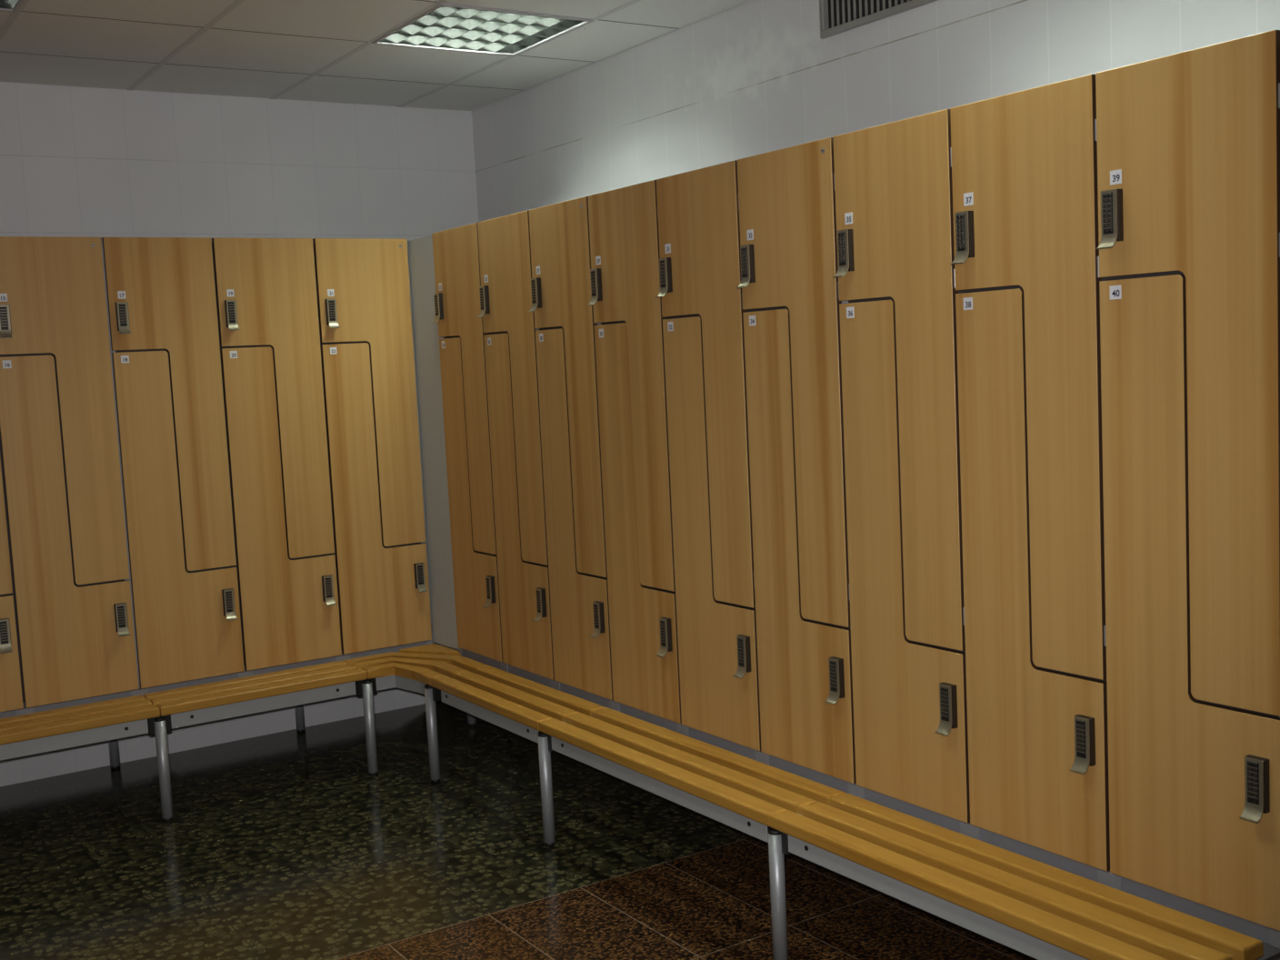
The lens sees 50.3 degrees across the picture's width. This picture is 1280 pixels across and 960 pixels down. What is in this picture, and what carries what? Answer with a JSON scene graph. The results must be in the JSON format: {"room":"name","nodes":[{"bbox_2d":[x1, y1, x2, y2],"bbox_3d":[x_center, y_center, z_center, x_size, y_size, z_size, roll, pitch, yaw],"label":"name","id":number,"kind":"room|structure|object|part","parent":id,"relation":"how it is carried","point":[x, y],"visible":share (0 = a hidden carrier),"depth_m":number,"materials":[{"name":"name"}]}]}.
{"room":"changing room","nodes":[
{"label":"changing room","id":0,"kind":"room"},
{"bbox_2d":[0,81,478,786],"bbox_3d":[-2.739,-0.258,5.311,4.974,2.992,0.120,-6,6,-33],"label":"wall","id":1,"kind":"structure","parent":0,"point":[75,161],"depth_m":5.82,"materials":[{"name":"white paint"}]},
{"bbox_2d":[0,0,749,110],"bbox_3d":[-0.712,-1.448,1.996,4.734,0.222,7.523,-6,6,-33],"label":"ceiling","id":2,"kind":"structure","parent":0,"point":[304,50],"depth_m":4.99,"materials":[{"name":"tile"}]},
{"bbox_2d":[0,0,25,12],"bbox_3d":[-2.064,-1.498,3.915,0.591,0.114,0.591,-6,6,-33],"label":"ceiling light","id":3,"kind":"object","parent":2,"relation":"attached to","point":[5,5],"visible":1,"depth_m":4.29,"materials":[{"name":"grey paint"}]},
{"bbox_2d":[371,2,593,56],"bbox_3d":[-0.573,-1.647,4.885,0.591,0.138,0.591,-6,6,-33],"label":"ceiling light","id":4,"kind":"object","parent":2,"relation":"attached to","point":[447,26],"visible":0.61,"depth_m":4.92,"materials":[{"name":"grey paint"}]},
{"bbox_3d":[-0.740,-1.615,4.777,0.010,0.050,0.561,-6,6,-33],"label":"louvre blade","id":5,"kind":"part","parent":4,"relation":"part of","materials":[{"name":"grey metal"}]},
{"bbox_3d":[-0.673,-1.623,4.821,0.010,0.050,0.561,-6,6,-33],"label":"louvre blade","id":6,"kind":"part","parent":4,"relation":"part of","materials":[{"name":"grey metal"}]},
{"bbox_3d":[-0.606,-1.630,4.865,0.010,0.050,0.561,-6,6,-33],"label":"louvre blade","id":7,"kind":"part","parent":4,"relation":"part of","materials":[{"name":"grey metal"}]},
{"bbox_3d":[-0.539,-1.637,4.909,0.010,0.050,0.561,-6,6,-33],"label":"louvre blade","id":8,"kind":"part","parent":4,"relation":"part of","materials":[{"name":"grey metal"}]},
{"bbox_3d":[-0.472,-1.644,4.952,0.010,0.050,0.561,-6,6,-33],"label":"louvre blade","id":9,"kind":"part","parent":4,"relation":"part of","materials":[{"name":"grey metal"}]},
{"bbox_3d":[-0.405,-1.652,4.996,0.010,0.050,0.561,-6,6,-33],"label":"louvre blade","id":10,"kind":"part","parent":4,"relation":"part of","materials":[{"name":"grey metal"}]},
{"bbox_2d":[0,700,1037,959],"bbox_3d":[-0.568,1.467,2.261,4.974,0.100,7.763,-6,6,-33],"label":"floor","id":11,"kind":"structure","parent":0,"point":[281,845],"depth_m":4.35,"materials":[{"name":"stone"}]},
{"bbox_2d":[0,694,159,760],"bbox_3d":[-2.465,1.056,4.927,1.238,0.420,0.876,-6,6,-33],"label":"bench","id":12,"kind":"object","parent":11,"relation":"on","point":[82,725],"visible":1,"depth_m":4.78,"materials":[{"name":"brown wood"}]},
{"bbox_2d":[0,236,139,718],"bbox_3d":[-2.559,0.009,4.936,1.200,1.714,0.594,-6,6,-33],"label":"lockers","id":13,"kind":"object","parent":12,"relation":"on","point":[67,635],"visible":1,"depth_m":4.93,"materials":[{"name":"brown wood"}]},
{"bbox_3d":[-2.240,-0.642,4.798,0.028,0.028,0.001,-6,6,-33],"label":"number plate","id":14,"kind":"part","parent":13,"relation":"part of","materials":[{"name":"white plastic"}]},
{"bbox_3d":[-2.225,-0.555,4.781,0.037,0.116,0.022,-6,6,-33],"label":"pull handle","id":15,"kind":"part","parent":13,"relation":"part of","materials":[{"name":"silver metal"}]},
{"bbox_3d":[-2.248,0.553,4.830,0.037,0.117,0.022,-6,6,-33],"label":"pull handle","id":16,"kind":"part","parent":13,"relation":"part of","materials":[{"name":"silver metal"}]},
{"bbox_3d":[-2.434,-0.205,4.708,0.391,1.258,0.018,-6,6,-33],"label":"door","id":17,"kind":"part","parent":13,"relation":"part of","materials":[{"name":"brown wood"}]},
{"bbox_3d":[-2.234,-0.408,4.816,0.028,0.028,0.001,-6,6,-33],"label":"number plate","id":18,"kind":"part","parent":13,"relation":"part of","materials":[{"name":"white plastic"}]},
{"bbox_3d":[-2.413,0.212,4.746,0.391,1.258,0.018,-6,6,-33],"label":"door","id":19,"kind":"part","parent":13,"relation":"part of","materials":[{"name":"brown wood"}]},
{"bbox_3d":[-2.100,-0.241,4.925,0.391,1.258,0.018,-6,6,-33],"label":"door","id":20,"kind":"part","parent":13,"relation":"part of","materials":[{"name":"brown wood"}]},
{"bbox_3d":[-1.914,0.518,5.048,0.037,0.116,0.022,-6,6,-33],"label":"pull handle","id":21,"kind":"part","parent":13,"relation":"part of","materials":[{"name":"silver metal"}]},
{"bbox_3d":[-2.233,0.929,4.589,1.118,0.056,0.020,-6,6,-33],"label":"rail","id":22,"kind":"part","parent":12,"relation":"part of","materials":[{"name":"grey metal"}]},
{"bbox_2d":[108,660,367,821],"bbox_3d":[-1.636,0.967,5.466,0.823,0.420,0.876,-6,6,-33],"label":"bench","id":23,"kind":"object","parent":11,"relation":"on","point":[205,703],"visible":0.86,"depth_m":5.10,"materials":[{"name":"brown wood"}]},
{"bbox_3d":[-2.173,1.004,5.613,0.039,0.346,0.039,-6,6,-33],"label":"leg","id":24,"kind":"part","parent":23,"relation":"part of","materials":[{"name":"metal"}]},
{"bbox_3d":[-1.716,1.040,4.917,0.039,0.356,0.039,-6,6,-33],"label":"leg","id":25,"kind":"part","parent":23,"relation":"part of","materials":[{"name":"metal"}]},
{"bbox_3d":[-1.405,0.839,5.128,0.703,0.056,0.020,-6,6,-33],"label":"rail","id":26,"kind":"part","parent":23,"relation":"part of","materials":[{"name":"grey metal"}]},
{"bbox_2d":[100,237,432,695],"bbox_3d":[-1.558,-0.100,5.588,1.200,1.714,0.594,-6,6,-33],"label":"lockers","id":27,"kind":"object","parent":23,"relation":"on","point":[265,389],"visible":0.99,"depth_m":5.34,"materials":[{"name":"brown wood"}]},
{"bbox_3d":[-1.905,-0.680,5.016,0.028,0.028,0.001,-6,6,-33],"label":"number plate","id":28,"kind":"part","parent":27,"relation":"part of","materials":[{"name":"white plastic"}]},
{"bbox_3d":[-1.890,-0.593,4.998,0.037,0.117,0.022,-6,6,-33],"label":"pull handle","id":29,"kind":"part","parent":27,"relation":"part of","materials":[{"name":"silver metal"}]},
{"bbox_3d":[-1.900,-0.445,5.033,0.028,0.028,0.001,-6,6,-33],"label":"number plate","id":30,"kind":"part","parent":27,"relation":"part of","materials":[{"name":"white plastic"}]},
{"bbox_3d":[-1.766,-0.278,5.142,0.391,1.258,0.018,-6,6,-33],"label":"door","id":31,"kind":"part","parent":27,"relation":"part of","materials":[{"name":"brown wood"}]},
{"bbox_3d":[-1.746,0.140,5.180,0.391,1.258,0.018,-6,6,-33],"label":"door","id":32,"kind":"part","parent":27,"relation":"part of","materials":[{"name":"brown wood"}]},
{"bbox_3d":[-1.571,-0.717,5.233,0.028,0.028,0.001,-6,6,-33],"label":"number plate","id":33,"kind":"part","parent":27,"relation":"part of","materials":[{"name":"white plastic"}]},
{"bbox_3d":[-1.580,0.481,5.265,0.037,0.117,0.022,-6,6,-33],"label":"pull handle","id":34,"kind":"part","parent":27,"relation":"part of","materials":[{"name":"silver metal"}]},
{"bbox_3d":[-1.556,-0.629,5.216,0.037,0.116,0.022,-6,6,-33],"label":"pull handle","id":35,"kind":"part","parent":27,"relation":"part of","materials":[{"name":"silver metal"}]},
{"bbox_3d":[-1.564,-0.483,5.251,0.028,0.028,0.001,-6,6,-33],"label":"number plate","id":36,"kind":"part","parent":27,"relation":"part of","materials":[{"name":"white plastic"}]},
{"bbox_3d":[-1.432,-0.314,5.359,0.391,1.258,0.018,-6,6,-33],"label":"door","id":37,"kind":"part","parent":27,"relation":"part of","materials":[{"name":"brown wood"}]},
{"bbox_3d":[-1.412,0.104,5.397,0.391,1.258,0.018,-6,6,-33],"label":"door","id":38,"kind":"part","parent":27,"relation":"part of","materials":[{"name":"brown wood"}]},
{"bbox_3d":[-1.245,0.445,5.483,0.037,0.117,0.022,-6,6,-33],"label":"pull handle","id":39,"kind":"part","parent":27,"relation":"part of","materials":[{"name":"silver metal"}]},
{"bbox_3d":[-1.235,-0.748,5.452,0.028,0.028,0.001,-6,6,-33],"label":"number plate","id":40,"kind":"part","parent":27,"relation":"part of","materials":[{"name":"white plastic"}]},
{"bbox_3d":[-1.229,-0.518,5.469,0.028,0.028,0.001,-6,6,-33],"label":"number plate","id":41,"kind":"part","parent":27,"relation":"part of","materials":[{"name":"white plastic"}]},
{"bbox_3d":[-1.221,-0.663,5.434,0.037,0.117,0.022,-6,6,-33],"label":"pull handle","id":42,"kind":"part","parent":27,"relation":"part of","materials":[{"name":"silver metal"}]},
{"bbox_3d":[-1.098,-0.350,5.577,0.391,1.258,0.018,-6,6,-33],"label":"door","id":43,"kind":"part","parent":27,"relation":"part of","materials":[{"name":"brown wood"}]},
{"bbox_3d":[-1.078,0.068,5.615,0.391,1.258,0.018,-6,6,-33],"label":"door","id":44,"kind":"part","parent":27,"relation":"part of","materials":[{"name":"brown wood"}]},
{"bbox_3d":[-0.911,0.409,5.700,0.037,0.117,0.022,-6,6,-33],"label":"pull handle","id":45,"kind":"part","parent":27,"relation":"part of","materials":[{"name":"silver metal"}]},
{"bbox_2d":[294,624,489,782],"bbox_3d":[-0.917,0.904,5.763,0.781,0.420,1.155,-6,6,-33],"label":"bench","id":46,"kind":"object","parent":11,"relation":"on","point":[411,668],"visible":0.66,"depth_m":5.34,"materials":[{"name":"brown wood"}]},
{"bbox_3d":[-1.514,0.933,6.041,0.039,0.346,0.039,-6,6,-33],"label":"leg","id":47,"kind":"part","parent":46,"relation":"part of","materials":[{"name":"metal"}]},
{"bbox_3d":[-1.058,0.969,5.346,0.039,0.356,0.039,-6,6,-33],"label":"leg","id":48,"kind":"part","parent":46,"relation":"part of","materials":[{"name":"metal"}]},
{"bbox_3d":[-0.912,0.795,5.338,0.273,0.057,0.089,0,6,28],"label":"rail","id":49,"kind":"part","parent":46,"relation":"part of","materials":[{"name":"grey metal"}]},
{"bbox_3d":[-0.793,0.968,5.216,0.039,0.356,0.039,-6,6,-33],"label":"leg","id":50,"kind":"part","parent":46,"relation":"part of","materials":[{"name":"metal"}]},
{"bbox_2d":[407,235,458,649],"bbox_3d":[-0.847,-0.146,5.624,0.014,1.686,0.223,-7,6,-36],"label":"filler panel","id":51,"kind":"object","parent":46,"relation":"on","point":[426,338],"visible":1,"depth_m":5.62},
{"bbox_3d":[-0.750,0.899,6.005,0.039,0.346,0.039,-6,6,-33],"label":"leg","id":52,"kind":"part","parent":46,"relation":"part of","materials":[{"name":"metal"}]},
{"bbox_2d":[430,666,604,846],"bbox_3d":[-0.176,0.934,5.031,0.876,0.420,0.876,-6,6,-33],"label":"bench","id":53,"kind":"object","parent":11,"relation":"on","point":[515,704],"visible":0.62,"depth_m":4.73,"materials":[{"name":"brown wood"}]},
{"bbox_3d":[-0.531,0.824,4.817,0.020,0.056,0.756,-6,6,-33],"label":"rail","id":54,"kind":"part","parent":53,"relation":"part of","materials":[{"name":"grey metal"}]},
{"bbox_2d":[430,196,614,709],"bbox_3d":[-0.246,-0.126,5.165,0.594,1.714,1.200,-6,6,-33],"label":"lockers","id":55,"kind":"object","parent":53,"relation":"on","point":[516,325],"visible":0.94,"depth_m":4.95,"materials":[{"name":"brown wood"}]},
{"bbox_3d":[-0.815,-0.682,5.422,0.022,0.116,0.037,-6,6,-33],"label":"pull handle","id":56,"kind":"part","parent":55,"relation":"part of","materials":[{"name":"silver metal"}]},
{"bbox_3d":[-0.684,-0.349,5.343,0.018,1.258,0.391,-6,6,-33],"label":"door","id":57,"kind":"part","parent":55,"relation":"part of","materials":[{"name":"brown wood"}]},
{"bbox_3d":[-0.663,0.068,5.382,0.018,1.258,0.391,-6,6,-33],"label":"door","id":58,"kind":"part","parent":55,"relation":"part of","materials":[{"name":"brown wood"}]},
{"bbox_3d":[-0.596,-0.664,5.088,0.022,0.116,0.037,-6,6,-33],"label":"pull handle","id":59,"kind":"part","parent":55,"relation":"part of","materials":[{"name":"silver metal"}]},
{"bbox_3d":[-0.575,-0.751,5.091,0.001,0.028,0.028,-6,6,-33],"label":"number plate","id":60,"kind":"part","parent":55,"relation":"part of","materials":[{"name":"white plastic"}]},
{"bbox_3d":[-0.592,0.432,5.265,0.022,0.117,0.037,-6,6,-33],"label":"pull handle","id":61,"kind":"part","parent":55,"relation":"part of","materials":[{"name":"silver metal"}]},
{"bbox_3d":[-0.566,-0.520,5.116,0.001,0.028,0.028,-6,6,-33],"label":"number plate","id":62,"kind":"part","parent":55,"relation":"part of","materials":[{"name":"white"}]},
{"bbox_3d":[-0.465,-0.330,5.010,0.018,1.258,0.391,-6,6,-33],"label":"door","id":63,"kind":"part","parent":55,"relation":"part of","materials":[{"name":"brown wood"}]},
{"bbox_3d":[-0.444,0.088,5.048,0.018,1.258,0.391,-6,6,-33],"label":"door","id":64,"kind":"part","parent":55,"relation":"part of","materials":[{"name":"brown wood"}]},
{"bbox_3d":[-0.376,-0.644,4.754,0.022,0.117,0.037,-6,6,-33],"label":"pull handle","id":65,"kind":"part","parent":55,"relation":"part of","materials":[{"name":"silver metal"}]},
{"bbox_3d":[-0.355,-0.732,4.757,0.001,0.028,0.028,-6,6,-33],"label":"number plate","id":66,"kind":"part","parent":55,"relation":"part of","materials":[{"name":"white plastic"}]},
{"bbox_3d":[-0.373,0.452,4.931,0.022,0.117,0.037,-6,6,-33],"label":"pull handle","id":67,"kind":"part","parent":55,"relation":"part of","materials":[{"name":"silver metal"}]},
{"bbox_3d":[-0.346,-0.499,4.782,0.001,0.028,0.028,-6,6,-33],"label":"number plate","id":68,"kind":"part","parent":55,"relation":"part of","materials":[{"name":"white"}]},
{"bbox_3d":[-0.245,-0.310,4.676,0.018,1.258,0.391,-6,6,-33],"label":"door","id":69,"kind":"part","parent":55,"relation":"part of","materials":[{"name":"brown wood"}]},
{"bbox_3d":[-0.225,0.108,4.714,0.018,1.258,0.391,-6,6,-33],"label":"door","id":70,"kind":"part","parent":55,"relation":"part of","materials":[{"name":"brown wood"}]},
{"bbox_3d":[-0.153,0.472,4.597,0.022,0.116,0.037,-6,6,-33],"label":"pull handle","id":71,"kind":"part","parent":55,"relation":"part of","materials":[{"name":"silver metal"}]},
{"bbox_3d":[-0.306,1.012,4.474,0.039,0.356,0.039,-6,6,-33],"label":"leg","id":72,"kind":"part","parent":53,"relation":"part of","materials":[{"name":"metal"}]},
{"bbox_2d":[538,707,846,959],"bbox_3d":[0.383,0.984,4.181,0.876,0.420,1.238,-6,6,-33],"label":"bench","id":73,"kind":"object","parent":11,"relation":"on","point":[738,792],"visible":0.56,"depth_m":3.84,"materials":[{"name":"brown wood"}]},
{"bbox_3d":[0.027,0.874,3.966,0.020,0.056,1.118,-6,6,-33],"label":"rail","id":74,"kind":"part","parent":73,"relation":"part of","materials":[{"name":"grey metal"}]},
{"bbox_2d":[586,137,856,796],"bbox_3d":[0.412,-0.067,4.164,0.594,1.714,1.200,-6,6,-33],"label":"lockers","id":75,"kind":"object","parent":73,"relation":"on","point":[715,292],"visible":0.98,"depth_m":3.92,"materials":[{"name":"brown wood"}]},
{"bbox_3d":[-0.157,-0.624,4.419,0.022,0.117,0.037,-6,6,-33],"label":"pull handle","id":76,"kind":"part","parent":75,"relation":"part of","materials":[{"name":"silver metal"}]},
{"bbox_3d":[-0.136,-0.712,4.422,0.001,0.028,0.028,-6,6,-33],"label":"number plate","id":77,"kind":"part","parent":75,"relation":"part of","materials":[{"name":"white plastic"}]},
{"bbox_3d":[-0.126,-0.478,4.447,0.001,0.028,0.028,-6,6,-33],"label":"number plate","id":78,"kind":"part","parent":75,"relation":"part of","materials":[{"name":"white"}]},
{"bbox_3d":[-0.026,-0.290,4.342,0.018,1.258,0.391,-6,6,-33],"label":"door","id":79,"kind":"part","parent":75,"relation":"part of","materials":[{"name":"brown wood"}]},
{"bbox_3d":[-0.005,0.127,4.380,0.018,1.258,0.391,-6,6,-33],"label":"door","id":80,"kind":"part","parent":75,"relation":"part of","materials":[{"name":"brown wood"}]},
{"bbox_3d":[0.062,-0.606,4.086,0.022,0.116,0.037,-6,6,-33],"label":"pull handle","id":81,"kind":"part","parent":75,"relation":"part of","materials":[{"name":"silver metal"}]},
{"bbox_3d":[0.066,0.492,4.263,0.022,0.117,0.037,-6,6,-33],"label":"pull handle","id":82,"kind":"part","parent":75,"relation":"part of","materials":[{"name":"silver metal"}]},
{"bbox_3d":[0.083,-0.693,4.088,0.001,0.028,0.028,-6,6,-33],"label":"number plate","id":83,"kind":"part","parent":75,"relation":"part of","materials":[{"name":"white plastic"}]},
{"bbox_3d":[0.092,-0.463,4.114,0.001,0.028,0.028,-6,6,-33],"label":"number plate","id":84,"kind":"part","parent":75,"relation":"part of","materials":[{"name":"white plastic"}]},
{"bbox_3d":[0.193,-0.271,4.008,0.018,1.258,0.391,-6,6,-33],"label":"door","id":85,"kind":"part","parent":75,"relation":"part of","materials":[{"name":"brown wood"}]},
{"bbox_3d":[0.214,0.147,4.046,0.018,1.258,0.391,-6,6,-33],"label":"door","id":86,"kind":"part","parent":75,"relation":"part of","materials":[{"name":"brown wood"}]},
{"bbox_3d":[0.285,0.510,3.929,0.022,0.116,0.037,-6,6,-33],"label":"pull handle","id":87,"kind":"part","parent":75,"relation":"part of","materials":[{"name":"silver metal"}]},
{"bbox_3d":[0.282,-0.586,3.752,0.022,0.117,0.037,-6,6,-33],"label":"pull handle","id":88,"kind":"part","parent":75,"relation":"part of","materials":[{"name":"silver metal"}]},
{"bbox_3d":[0.303,-0.674,3.754,0.001,0.028,0.028,-6,6,-33],"label":"number plate","id":89,"kind":"part","parent":75,"relation":"part of","materials":[{"name":"white plastic"}]},
{"bbox_3d":[0.311,-0.441,3.780,0.001,0.028,0.028,-6,6,-33],"label":"number plate","id":90,"kind":"part","parent":75,"relation":"part of","materials":[{"name":"white plastic"}]},
{"bbox_3d":[0.413,-0.251,3.674,0.018,1.258,0.391,-6,6,-33],"label":"door","id":91,"kind":"part","parent":75,"relation":"part of","materials":[{"name":"brown wood"}]},
{"bbox_3d":[0.433,0.166,3.712,0.018,1.258,0.391,-6,6,-33],"label":"door","id":92,"kind":"part","parent":75,"relation":"part of","materials":[{"name":"brown wood"}]},
{"bbox_3d":[0.504,0.530,3.595,0.022,0.117,0.037,-6,6,-33],"label":"pull handle","id":93,"kind":"part","parent":75,"relation":"part of","materials":[{"name":"silver metal"}]},
{"bbox_3d":[0.352,1.070,3.472,0.039,0.356,0.039,-6,6,-33],"label":"leg","id":94,"kind":"part","parent":73,"relation":"part of","materials":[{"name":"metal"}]},
{"bbox_2d":[769,793,1279,959],"bbox_3d":[1.023,1.041,3.206,0.876,0.420,1.174,-6,6,-33],"label":"bench","id":95,"kind":"object","parent":11,"relation":"on","point":[1038,910],"visible":1,"depth_m":2.93,"materials":[{"name":"brown wood"}]},
{"bbox_3d":[0.679,0.932,2.973,0.020,0.056,1.096,-6,6,-33],"label":"rail","id":96,"kind":"part","parent":95,"relation":"part of","materials":[{"name":"grey metal"}]},
{"bbox_2d":[832,30,1279,949],"bbox_3d":[1.077,-0.007,3.152,0.594,1.714,1.224,-6,6,-33],"label":"lockers","id":97,"kind":"object","parent":95,"relation":"on","point":[1059,314],"visible":1,"depth_m":2.90,"materials":[{"name":"brown wood"}]},
{"bbox_3d":[0.501,-0.567,3.417,0.022,0.117,0.037,-6,6,-33],"label":"pull handle","id":98,"kind":"part","parent":97,"relation":"part of","materials":[{"name":"silver metal"}]},
{"bbox_3d":[0.523,-0.655,3.419,0.001,0.028,0.028,-6,6,-33],"label":"number plate","id":99,"kind":"part","parent":97,"relation":"part of","materials":[{"name":"white plastic"}]},
{"bbox_3d":[0.531,-0.423,3.446,0.001,0.028,0.028,-6,6,-33],"label":"number plate","id":100,"kind":"part","parent":97,"relation":"part of","materials":[{"name":"white plastic"}]},
{"bbox_3d":[0.632,-0.232,3.340,0.018,1.258,0.391,-6,6,-33],"label":"door","id":101,"kind":"part","parent":97,"relation":"part of","materials":[{"name":"brown wood"}]},
{"bbox_3d":[0.652,0.186,3.378,0.018,1.258,0.391,-6,6,-33],"label":"door","id":102,"kind":"part","parent":97,"relation":"part of","materials":[{"name":"brown wood"}]},
{"bbox_3d":[0.724,0.549,3.261,0.022,0.117,0.037,-6,6,-33],"label":"pull handle","id":103,"kind":"part","parent":97,"relation":"part of","materials":[{"name":"silver metal"}]},
{"bbox_3d":[0.721,-0.547,3.083,0.022,0.117,0.037,-6,6,-33],"label":"pull handle","id":104,"kind":"part","parent":97,"relation":"part of","materials":[{"name":"silver metal"}]},
{"bbox_3d":[0.749,-0.402,3.114,0.001,0.028,0.028,-6,6,-33],"label":"number plate","id":105,"kind":"part","parent":97,"relation":"part of","materials":[{"name":"white plastic"}]},
{"bbox_3d":[0.743,-0.635,3.085,0.001,0.028,0.028,-6,6,-33],"label":"number plate","id":106,"kind":"part","parent":97,"relation":"part of","materials":[{"name":"white plastic"}]},
{"bbox_3d":[0.851,-0.212,3.006,0.018,1.258,0.391,-6,6,-33],"label":"door","id":107,"kind":"part","parent":97,"relation":"part of","materials":[{"name":"brown wood"}]},
{"bbox_3d":[0.872,0.206,3.044,0.018,1.258,0.391,-6,6,-33],"label":"door","id":108,"kind":"part","parent":97,"relation":"part of","materials":[{"name":"brown wood"}]},
{"bbox_3d":[0.943,0.569,2.929,0.022,0.117,0.037,-6,6,-33],"label":"pull handle","id":109,"kind":"part","parent":97,"relation":"part of","materials":[{"name":"silver metal"}]},
{"bbox_3d":[0.940,-0.525,2.751,0.022,0.116,0.037,-6,6,-33],"label":"pull handle","id":110,"kind":"part","parent":97,"relation":"part of","materials":[{"name":"silver metal"}]},
{"bbox_3d":[0.969,-0.382,2.780,0.001,0.028,0.028,-6,6,-33],"label":"number plate","id":111,"kind":"part","parent":97,"relation":"part of","materials":[{"name":"white plastic"}]},
{"bbox_3d":[0.960,-0.611,2.754,0.001,0.028,0.028,-6,6,-33],"label":"number plate","id":112,"kind":"part","parent":97,"relation":"part of","materials":[{"name":"white plastic"}]},
{"bbox_3d":[1.071,-0.192,2.672,0.018,1.258,0.391,-6,6,-33],"label":"door","id":113,"kind":"part","parent":97,"relation":"part of","materials":[{"name":"brown wood"}]},
{"bbox_3d":[1.091,0.225,2.710,0.018,1.258,0.391,-6,6,-33],"label":"door","id":114,"kind":"part","parent":97,"relation":"part of","materials":[{"name":"brown wood"}]},
{"bbox_3d":[1.162,0.589,2.594,0.022,0.116,0.037,-6,6,-33],"label":"pull handle","id":115,"kind":"part","parent":97,"relation":"part of","materials":[{"name":"silver metal"}]},
{"bbox_2d":[471,0,1279,959],"bbox_3d":[1.382,-0.290,3.439,0.120,2.992,7.523,-6,6,-33],"label":"wall","id":116,"kind":"structure","parent":0,"point":[752,77],"depth_m":4.54,"materials":[{"name":"white paint"}]},
{"bbox_2d":[819,0,938,39],"bbox_3d":[0.726,-1.490,4.122,0.016,0.190,0.550,-6,6,-33],"label":"air vent","id":117,"kind":"object","parent":116,"relation":"in","point":[836,16],"visible":1,"depth_m":4.22,"materials":[{"name":"grey metal"}]},
{"bbox_3d":[0.731,-1.491,4.125,0.002,0.150,0.514,-6,6,-33],"label":"plate","id":118,"kind":"part","parent":117,"relation":"part of","materials":[{"name":"black plastic"}]}
]}

